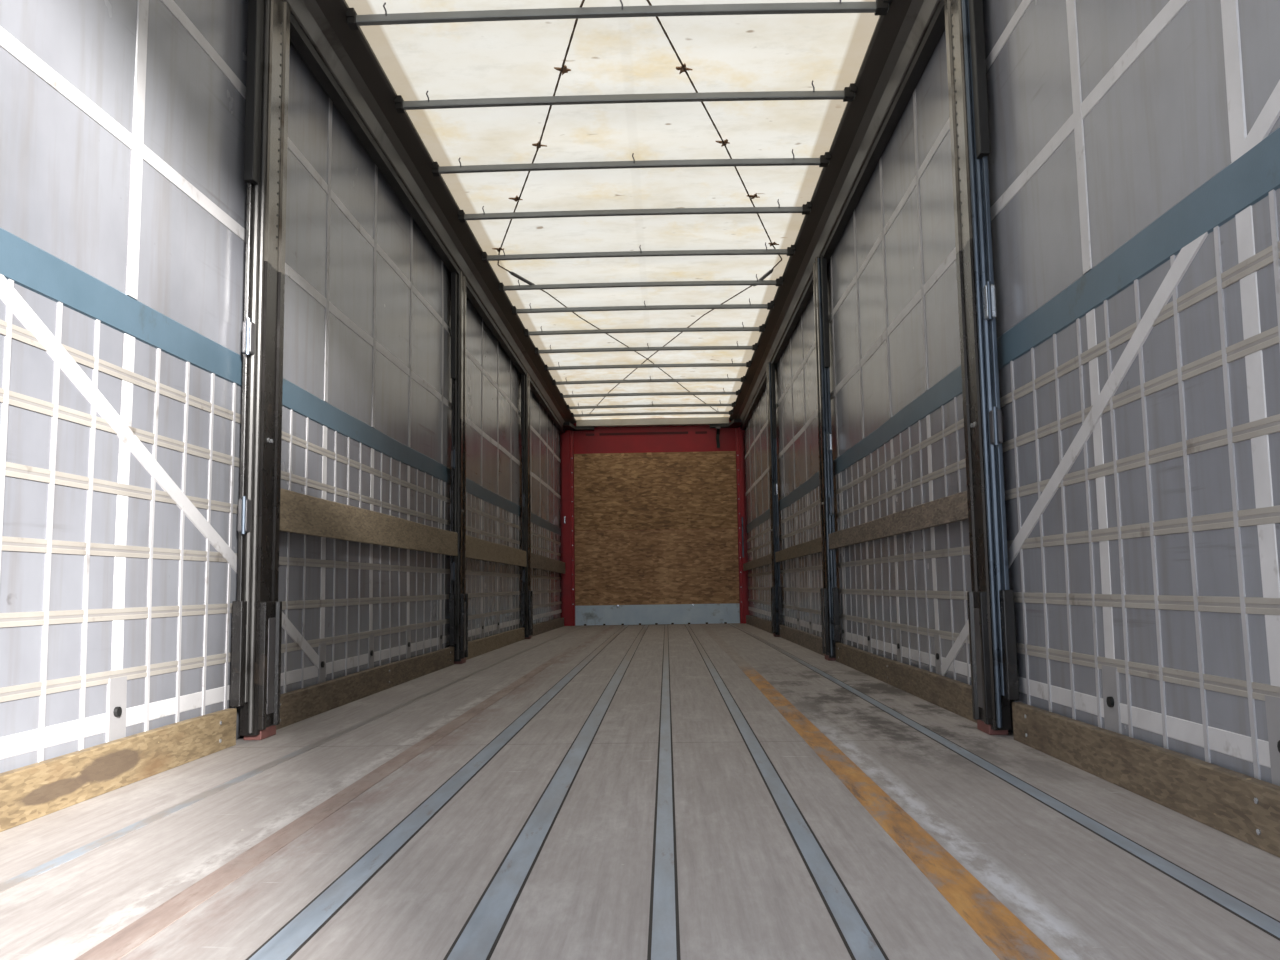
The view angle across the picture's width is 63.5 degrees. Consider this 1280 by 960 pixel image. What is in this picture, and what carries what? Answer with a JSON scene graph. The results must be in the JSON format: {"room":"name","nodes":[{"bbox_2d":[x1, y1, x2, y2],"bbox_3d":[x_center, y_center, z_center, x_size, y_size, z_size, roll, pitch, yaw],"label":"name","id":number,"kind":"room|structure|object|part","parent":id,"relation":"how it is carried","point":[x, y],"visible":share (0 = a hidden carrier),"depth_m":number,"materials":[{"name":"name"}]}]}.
{"room":"cargo space","nodes":[
{"label":"cargo space","id":0,"kind":"room"},
{"bbox_2d":[0,0,561,772],"bbox_3d":[-1.261,-0.096,7.493,0.024,2.770,13.620,-1,-6,1],"label":"wall","id":1,"kind":"structure","parent":0,"point":[123,186],"depth_m":3.12,"materials":[{"name":"grey fabric"}]},
{"bbox_2d":[345,0,879,419],"bbox_3d":[-0.010,-1.542,7.557,2.300,0.023,13.780,-1,-6,1],"label":"ceiling","id":2,"kind":"structure","parent":0,"point":[758,52],"depth_m":5.46,"materials":[{"name":"white fabric"}]},
{"bbox_2d":[284,0,575,432],"bbox_3d":[-1.163,-1.422,7.605,0.260,0.188,13.580,-1,-6,1],"label":"roof rail","id":3,"kind":"object","parent":2,"relation":"attached to","point":[342,60],"visible":0.95,"depth_m":5.29,"materials":[{"name":"black metal"}]},
{"bbox_2d":[492,0,584,264],"bbox_3d":[-0.180,-1.865,4.064,0.122,0.018,6.710,1,-6,-15],"label":"rope","id":4,"kind":"object","parent":2,"relation":"attached to","point":[563,69],"visible":0.83,"depth_m":5.06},
{"bbox_2d":[498,265,717,411],"bbox_3d":[0.064,-1.206,10.515,0.095,0.026,6.768,-3,-6,17],"label":"rope","id":5,"kind":"object","parent":2,"relation":"attached to","point":[510,272],"visible":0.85,"depth_m":8.34,"materials":[{"name":"metal"}]},
{"bbox_2d":[347,0,888,29],"bbox_3d":[-0.091,-1.853,4.070,2.125,0.084,0.059,-1,-6,1],"label":"bow","id":6,"kind":"object","parent":2,"relation":"attached to","point":[879,7],"visible":1,"depth_m":4.06,"materials":[{"name":"metal"}]},
{"bbox_2d":[395,80,854,112],"bbox_3d":[-0.073,-1.779,4.796,2.125,0.084,0.059,-1,-6,1],"label":"bow","id":7,"kind":"object","parent":2,"relation":"attached to","point":[846,95],"visible":1,"depth_m":4.79,"materials":[{"name":"metal"}]},
{"bbox_2d":[432,149,829,176],"bbox_3d":[-0.053,-1.702,5.547,2.125,0.084,0.059,-1,-6,1],"label":"bow","id":8,"kind":"object","parent":2,"relation":"attached to","point":[822,162],"visible":0.99,"depth_m":5.54,"materials":[{"name":"metal"}]},
{"bbox_2d":[458,199,810,222],"bbox_3d":[-0.035,-1.630,6.258,2.125,0.084,0.059,-1,-6,1],"label":"bow","id":9,"kind":"object","parent":2,"relation":"attached to","point":[804,210],"visible":1,"depth_m":6.25,"materials":[{"name":"metal"}]},
{"bbox_2d":[482,242,794,262],"bbox_3d":[-0.015,-1.550,7.044,2.125,0.084,0.059,-1,-6,1],"label":"bow","id":10,"kind":"object","parent":2,"relation":"attached to","point":[788,251],"visible":1,"depth_m":7.03,"materials":[{"name":"metal"}]},
{"bbox_2d":[499,274,782,291],"bbox_3d":[0.003,-1.478,7.760,2.125,0.084,0.059,-1,-6,1],"label":"bow","id":11,"kind":"object","parent":2,"relation":"attached to","point":[777,282],"visible":1,"depth_m":7.75,"materials":[{"name":"metal"}]},
{"bbox_2d":[512,298,773,314],"bbox_3d":[0.020,-1.411,8.416,2.125,0.084,0.059,-1,-6,1],"label":"bow","id":12,"kind":"object","parent":2,"relation":"attached to","point":[768,306],"visible":1,"depth_m":8.40,"materials":[{"name":"metal"}]},
{"bbox_2d":[524,322,764,336],"bbox_3d":[0.039,-1.335,9.162,2.125,0.084,0.059,-1,-6,1],"label":"bow","id":13,"kind":"object","parent":2,"relation":"attached to","point":[700,329],"visible":1,"depth_m":9.15,"materials":[{"name":"metal"}]},
{"bbox_2d":[535,343,757,354],"bbox_3d":[0.057,-1.263,9.878,2.125,0.084,0.059,-1,-6,1],"label":"bow","id":14,"kind":"object","parent":2,"relation":"attached to","point":[737,347],"visible":1,"depth_m":9.87,"materials":[{"name":"metal"}]},
{"bbox_2d":[544,361,750,370],"bbox_3d":[0.077,-1.185,10.644,2.125,0.084,0.059,-1,-6,1],"label":"bow","id":15,"kind":"object","parent":2,"relation":"attached to","point":[732,364],"visible":1,"depth_m":10.63,"materials":[{"name":"metal"}]},
{"bbox_2d":[552,374,744,385],"bbox_3d":[0.097,-1.106,11.420,2.125,0.084,0.059,-1,-6,1],"label":"bow","id":16,"kind":"object","parent":2,"relation":"attached to","point":[741,379],"visible":1,"depth_m":11.41,"materials":[{"name":"metal"}]},
{"bbox_2d":[560,388,739,398],"bbox_3d":[0.117,-1.025,12.215,2.125,0.084,0.059,-1,-6,1],"label":"bow","id":17,"kind":"object","parent":2,"relation":"attached to","point":[736,392],"visible":1,"depth_m":12.20,"materials":[{"name":"metal"}]},
{"bbox_2d":[566,401,735,409],"bbox_3d":[0.138,-0.945,13.011,2.125,0.084,0.059,-1,-6,1],"label":"bow","id":18,"kind":"object","parent":2,"relation":"attached to","point":[652,404],"visible":1,"depth_m":13.00,"materials":[{"name":"metal"}]},
{"bbox_2d":[571,408,732,417],"bbox_3d":[0.153,-0.884,13.608,2.125,0.084,0.059,-1,-6,1],"label":"bow","id":19,"kind":"object","parent":2,"relation":"attached to","point":[724,412],"visible":1,"depth_m":13.60,"materials":[{"name":"metal"}]},
{"bbox_2d":[589,260,781,413],"bbox_3d":[0.118,-1.206,10.534,0.136,0.026,6.719,1,-6,-15],"label":"rope","id":20,"kind":"object","parent":2,"relation":"attached to","point":[769,272],"visible":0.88,"depth_m":8.61,"materials":[{"name":"metal"}]},
{"bbox_2d":[646,0,781,259],"bbox_3d":[-0.006,-1.870,4.081,0.136,0.010,6.756,-3,-6,18],"label":"rope","id":21,"kind":"object","parent":2,"relation":"attached to","point":[682,68],"visible":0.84,"depth_m":5.13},
{"bbox_2d":[729,0,944,429],"bbox_3d":[1.166,-1.462,7.549,0.260,0.188,13.580,-1,-6,1],"label":"roof rail","id":22,"kind":"object","parent":2,"relation":"attached to","point":[903,41],"visible":0.94,"depth_m":5.32,"materials":[{"name":"black metal"}]},
{"bbox_2d":[0,623,1279,959],"bbox_3d":[0.033,1.309,7.307,2.600,0.143,13.600,-1,-6,1],"label":"floor","id":23,"kind":"structure","parent":0,"point":[741,791],"depth_m":2.01,"materials":[{"name":"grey wood"}]},
{"bbox_2d":[0,708,236,831],"bbox_3d":[-1.346,0.654,1.969,0.028,0.117,2.740,-1,-6,1],"label":"board","id":24,"kind":"object","parent":23,"relation":"on","point":[28,793],"visible":1,"depth_m":2.56,"materials":[{"name":"wood"}]},
{"bbox_2d":[230,0,289,739],"bbox_3d":[-1.298,-0.447,3.578,0.082,2.635,0.250,-1,-6,1],"label":"post","id":25,"kind":"object","parent":23,"relation":"on","point":[255,678],"visible":1,"depth_m":3.54,"materials":[{"name":"black metal"}]},
{"bbox_3d":[-1.313,-0.511,3.516,0.020,2.490,0.020,-3,-6,24],"label":"rod","id":26,"kind":"part","parent":25,"relation":"part of","materials":[{"name":"grey metal"}]},
{"bbox_3d":[-1.294,-0.461,3.517,0.016,2.590,0.016,-3,-6,24],"label":"rod","id":27,"kind":"part","parent":25,"relation":"part of","materials":[{"name":"grey metal"}]},
{"bbox_3d":[-1.251,0.628,3.502,0.010,0.320,0.058,-1,-6,1],"label":"lock lever","id":28,"kind":"part","parent":25,"relation":"part of","materials":[{"name":"metal"}]},
{"bbox_2d":[280,488,457,555],"bbox_3d":[-1.252,0.261,5.230,0.024,0.156,3.174,-1,-6,1],"label":"board","id":29,"kind":"object","parent":25,"relation":"attached to","point":[300,513],"visible":0.93,"depth_m":4.59,"materials":[{"name":"brown wood"}]},
{"bbox_2d":[276,646,453,729],"bbox_3d":[-1.264,0.982,5.170,0.028,0.120,3.183,-1,-6,1],"label":"board","id":30,"kind":"object","parent":23,"relation":"on","point":[298,705],"visible":0.84,"depth_m":4.59,"materials":[{"name":"wood"}]},
{"bbox_2d":[449,271,467,663],"bbox_3d":[-1.212,-0.103,6.944,0.082,2.639,0.250,-1,-6,1],"label":"post","id":31,"kind":"object","parent":23,"relation":"on","point":[458,597],"visible":0.94,"depth_m":6.89,"materials":[{"name":"black metal"}]},
{"bbox_3d":[-1.227,-0.169,6.883,0.020,2.490,0.020,-3,-6,24],"label":"rod","id":32,"kind":"part","parent":31,"relation":"part of","materials":[{"name":"grey metal"}]},
{"bbox_3d":[-1.207,-0.119,6.883,0.016,2.590,0.016,-3,-6,24],"label":"rod","id":33,"kind":"part","parent":31,"relation":"part of","materials":[{"name":"grey metal"}]},
{"bbox_3d":[-1.165,0.970,6.868,0.010,0.320,0.058,-1,-6,1],"label":"lock lever","id":34,"kind":"part","parent":31,"relation":"part of","materials":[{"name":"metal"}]},
{"bbox_2d":[466,535,526,566],"bbox_3d":[-1.166,0.610,8.588,0.024,0.164,3.159,-1,-6,1],"label":"board","id":35,"kind":"object","parent":31,"relation":"attached to","point":[476,548],"visible":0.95,"depth_m":8.22,"materials":[{"name":"brown wood"}]},
{"bbox_2d":[466,628,524,659],"bbox_3d":[-1.178,1.331,8.528,0.028,0.128,3.168,-1,-6,1],"label":"board","id":36,"kind":"object","parent":23,"relation":"on","point":[477,647],"visible":0.72,"depth_m":8.33,"materials":[{"name":"wood"}]},
{"bbox_2d":[521,372,532,638],"bbox_3d":[-1.126,0.243,10.295,0.082,2.651,0.250,-1,-6,1],"label":"post","id":37,"kind":"object","parent":23,"relation":"on","point":[526,593],"visible":0.96,"depth_m":10.24,"materials":[{"name":"black metal"}]},
{"bbox_3d":[-1.141,0.171,10.234,0.020,2.490,0.020,-3,-6,24],"label":"rod","id":38,"kind":"part","parent":37,"relation":"part of","materials":[{"name":"grey metal"}]},
{"bbox_3d":[-1.122,0.221,10.235,0.016,2.590,0.016,1,-6,-21],"label":"rod","id":39,"kind":"part","parent":37,"relation":"part of","materials":[{"name":"grey metal"}]},
{"bbox_2d":[531,553,564,573],"bbox_3d":[-1.073,0.999,12.215,0.024,0.174,3.716,-1,-6,1],"label":"board","id":40,"kind":"object","parent":37,"relation":"attached to","point":[541,562],"visible":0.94,"depth_m":11.86,"materials":[{"name":"brown wood"}]},
{"bbox_2d":[531,618,563,636],"bbox_3d":[-1.085,1.720,12.156,0.028,0.138,3.728,-1,-6,1],"label":"board","id":41,"kind":"object","parent":23,"relation":"on","point":[539,628],"visible":0.73,"depth_m":12.03,"materials":[{"name":"wood"}]},
{"bbox_2d":[562,430,574,625],"bbox_3d":[-0.984,0.649,14.186,0.153,2.676,0.098,-1,-6,1],"label":"post","id":42,"kind":"object","parent":23,"relation":"on","point":[567,437],"visible":0.98,"depth_m":14.16,"materials":[{"name":"metal"}]},
{"bbox_2d":[736,427,746,623],"bbox_3d":[1.385,0.608,14.129,0.088,2.676,0.098,-1,-6,1],"label":"post","id":43,"kind":"object","parent":23,"relation":"on","point":[739,433],"visible":0.98,"depth_m":14.11,"materials":[{"name":"metal"}]},
{"bbox_2d":[746,615,772,633],"bbox_3d":[1.391,1.663,11.978,0.028,0.141,3.968,-1,-6,1],"label":"board","id":44,"kind":"object","parent":23,"relation":"on","point":[765,625],"visible":0.7,"depth_m":11.93,"materials":[{"name":"wood"}]},
{"bbox_2d":[766,362,782,636],"bbox_3d":[1.289,0.177,9.999,0.082,2.650,0.250,-1,-6,1],"label":"post","id":45,"kind":"object","parent":23,"relation":"on","point":[776,589],"visible":0.93,"depth_m":9.94,"materials":[{"name":"black metal"}]},
{"bbox_2d":[743,553,771,570],"bbox_3d":[1.357,0.970,12.035,0.024,0.123,3.956,-1,-6,1],"label":"board","id":46,"kind":"object","parent":45,"relation":"attached to","point":[767,559],"visible":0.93,"depth_m":11.66,"materials":[{"name":"brown wood"}]},
{"bbox_3d":[1.281,0.156,9.939,0.016,2.590,0.016,1,-6,-21],"label":"rod","id":47,"kind":"part","parent":45,"relation":"part of","materials":[{"name":"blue metal"}]},
{"bbox_3d":[1.299,0.105,9.937,0.020,2.490,0.020,-3,-6,24],"label":"rod","id":48,"kind":"part","parent":45,"relation":"part of","materials":[{"name":"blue metal"}]},
{"bbox_2d":[779,625,824,655],"bbox_3d":[1.296,1.269,8.285,0.028,0.126,3.058,-1,-6,1],"label":"board","id":49,"kind":"object","parent":23,"relation":"on","point":[810,641],"visible":0.75,"depth_m":8.15,"materials":[{"name":"wood"}]},
{"bbox_2d":[813,256,839,660],"bbox_3d":[1.206,-0.158,6.757,0.082,2.639,0.250,-1,-6,1],"label":"post","id":50,"kind":"object","parent":23,"relation":"on","point":[830,620],"visible":0.98,"depth_m":6.71,"materials":[{"name":"black metal"}]},
{"bbox_2d":[775,537,821,561],"bbox_3d":[1.262,0.576,8.344,0.024,0.108,3.049,-1,-6,1],"label":"board","id":51,"kind":"object","parent":50,"relation":"attached to","point":[814,546],"visible":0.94,"depth_m":8.01,"materials":[{"name":"brown wood"}]},
{"bbox_3d":[1.193,0.916,6.683,0.010,0.320,0.058,-1,-6,1],"label":"lock lever","id":52,"kind":"part","parent":50,"relation":"part of","materials":[{"name":"metal"}]},
{"bbox_3d":[1.198,-0.174,6.696,0.016,2.590,0.016,1,-6,-21],"label":"rod","id":53,"kind":"part","parent":50,"relation":"part of","materials":[{"name":"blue metal"}]},
{"bbox_3d":[1.216,-0.224,6.695,0.020,2.490,0.020,1,-6,-21],"label":"rod","id":54,"kind":"part","parent":50,"relation":"part of","materials":[{"name":"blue metal"}]},
{"bbox_2d":[835,642,976,722],"bbox_3d":[1.212,0.929,5.011,0.028,0.120,3.123,-1,-6,1],"label":"board","id":55,"kind":"object","parent":23,"relation":"on","point":[955,696],"visible":0.73,"depth_m":4.48,"materials":[{"name":"wood"}]},
{"bbox_2d":[944,0,1018,734],"bbox_3d":[1.121,-0.496,3.450,0.082,2.635,0.250,-1,-6,1],"label":"post","id":56,"kind":"object","parent":23,"relation":"on","point":[991,609],"visible":1,"depth_m":3.40,"materials":[{"name":"black metal"}]},
{"bbox_2d":[828,491,967,548],"bbox_3d":[1.179,0.236,5.070,0.024,0.102,3.114,-1,-6,1],"label":"board","id":57,"kind":"object","parent":56,"relation":"attached to","point":[953,508],"visible":0.93,"depth_m":4.43,"materials":[{"name":"brown wood"}]},
{"bbox_3d":[1.108,0.580,3.376,0.010,0.320,0.058,-1,-6,1],"label":"lock lever","id":58,"kind":"part","parent":56,"relation":"part of","materials":[{"name":"metal"}]},
{"bbox_3d":[1.114,-0.509,3.389,0.016,2.590,0.016,1,-6,-21],"label":"rod","id":59,"kind":"part","parent":56,"relation":"part of","materials":[{"name":"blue metal"}]},
{"bbox_3d":[1.132,-0.560,3.388,0.020,2.490,0.020,1,-6,-21],"label":"rod","id":60,"kind":"part","parent":56,"relation":"part of","materials":[{"name":"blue metal"}]},
{"bbox_2d":[1012,702,1279,857],"bbox_3d":[1.131,0.608,1.875,0.028,0.117,2.670,-1,-6,1],"label":"board","id":61,"kind":"object","parent":23,"relation":"on","point":[1245,808],"visible":1,"depth_m":2.23,"materials":[{"name":"wood"}]},
{"bbox_2d":[560,418,748,625],"bbox_3d":[0.186,0.581,14.236,2.600,2.892,0.056,-1,-6,1],"label":"wall","id":62,"kind":"structure","parent":0,"point":[694,438],"depth_m":14.33,"materials":[{"name":"red metal"}]},
{"bbox_2d":[563,417,741,430],"bbox_3d":[0.159,-0.793,14.102,2.490,0.135,0.498,-1,-6,1],"label":"header","id":63,"kind":"object","parent":62,"relation":"attached to","point":[722,422],"visible":0.95,"depth_m":14.22,"materials":[{"name":"metal"}]},
{"bbox_2d":[574,451,737,530],"bbox_3d":[0.211,0.152,14.247,2.235,1.067,0.017,-1,-6,1],"label":"panel","id":64,"kind":"object","parent":62,"relation":"attached to","point":[657,490],"visible":1,"depth_m":14.24,"materials":[{"name":"brown wood"}]},
{"bbox_2d":[575,529,738,605],"bbox_3d":[0.226,1.189,14.142,2.235,1.013,0.017,-1,-6,1],"label":"panel","id":65,"kind":"object","parent":62,"relation":"attached to","point":[686,566],"visible":1,"depth_m":14.13,"materials":[{"name":"brown wood"}]},
{"bbox_2d":[575,603,739,625],"bbox_3d":[0.235,1.826,14.070,2.235,0.273,0.031,-1,-6,1],"label":"metal plate","id":66,"kind":"object","parent":62,"relation":"attached to","point":[727,613],"visible":1,"depth_m":14.06,"materials":[{"name":"metal"}]},
{"bbox_2d":[716,427,720,447],"bbox_3d":[1.073,-0.585,14.216,0.065,0.277,0.123,-1,-6,1],"label":"strap","id":67,"kind":"object","parent":62,"relation":"hanging from","point":[717,428],"visible":1,"depth_m":14.26,"materials":[{"name":"black fabric"}]},
{"bbox_2d":[744,0,1279,785],"bbox_3d":[1.285,-0.140,7.432,0.024,2.770,13.620,-1,-6,1],"label":"wall","id":68,"kind":"structure","parent":0,"point":[1134,156],"depth_m":2.70,"materials":[{"name":"grey fabric"}]}
]}

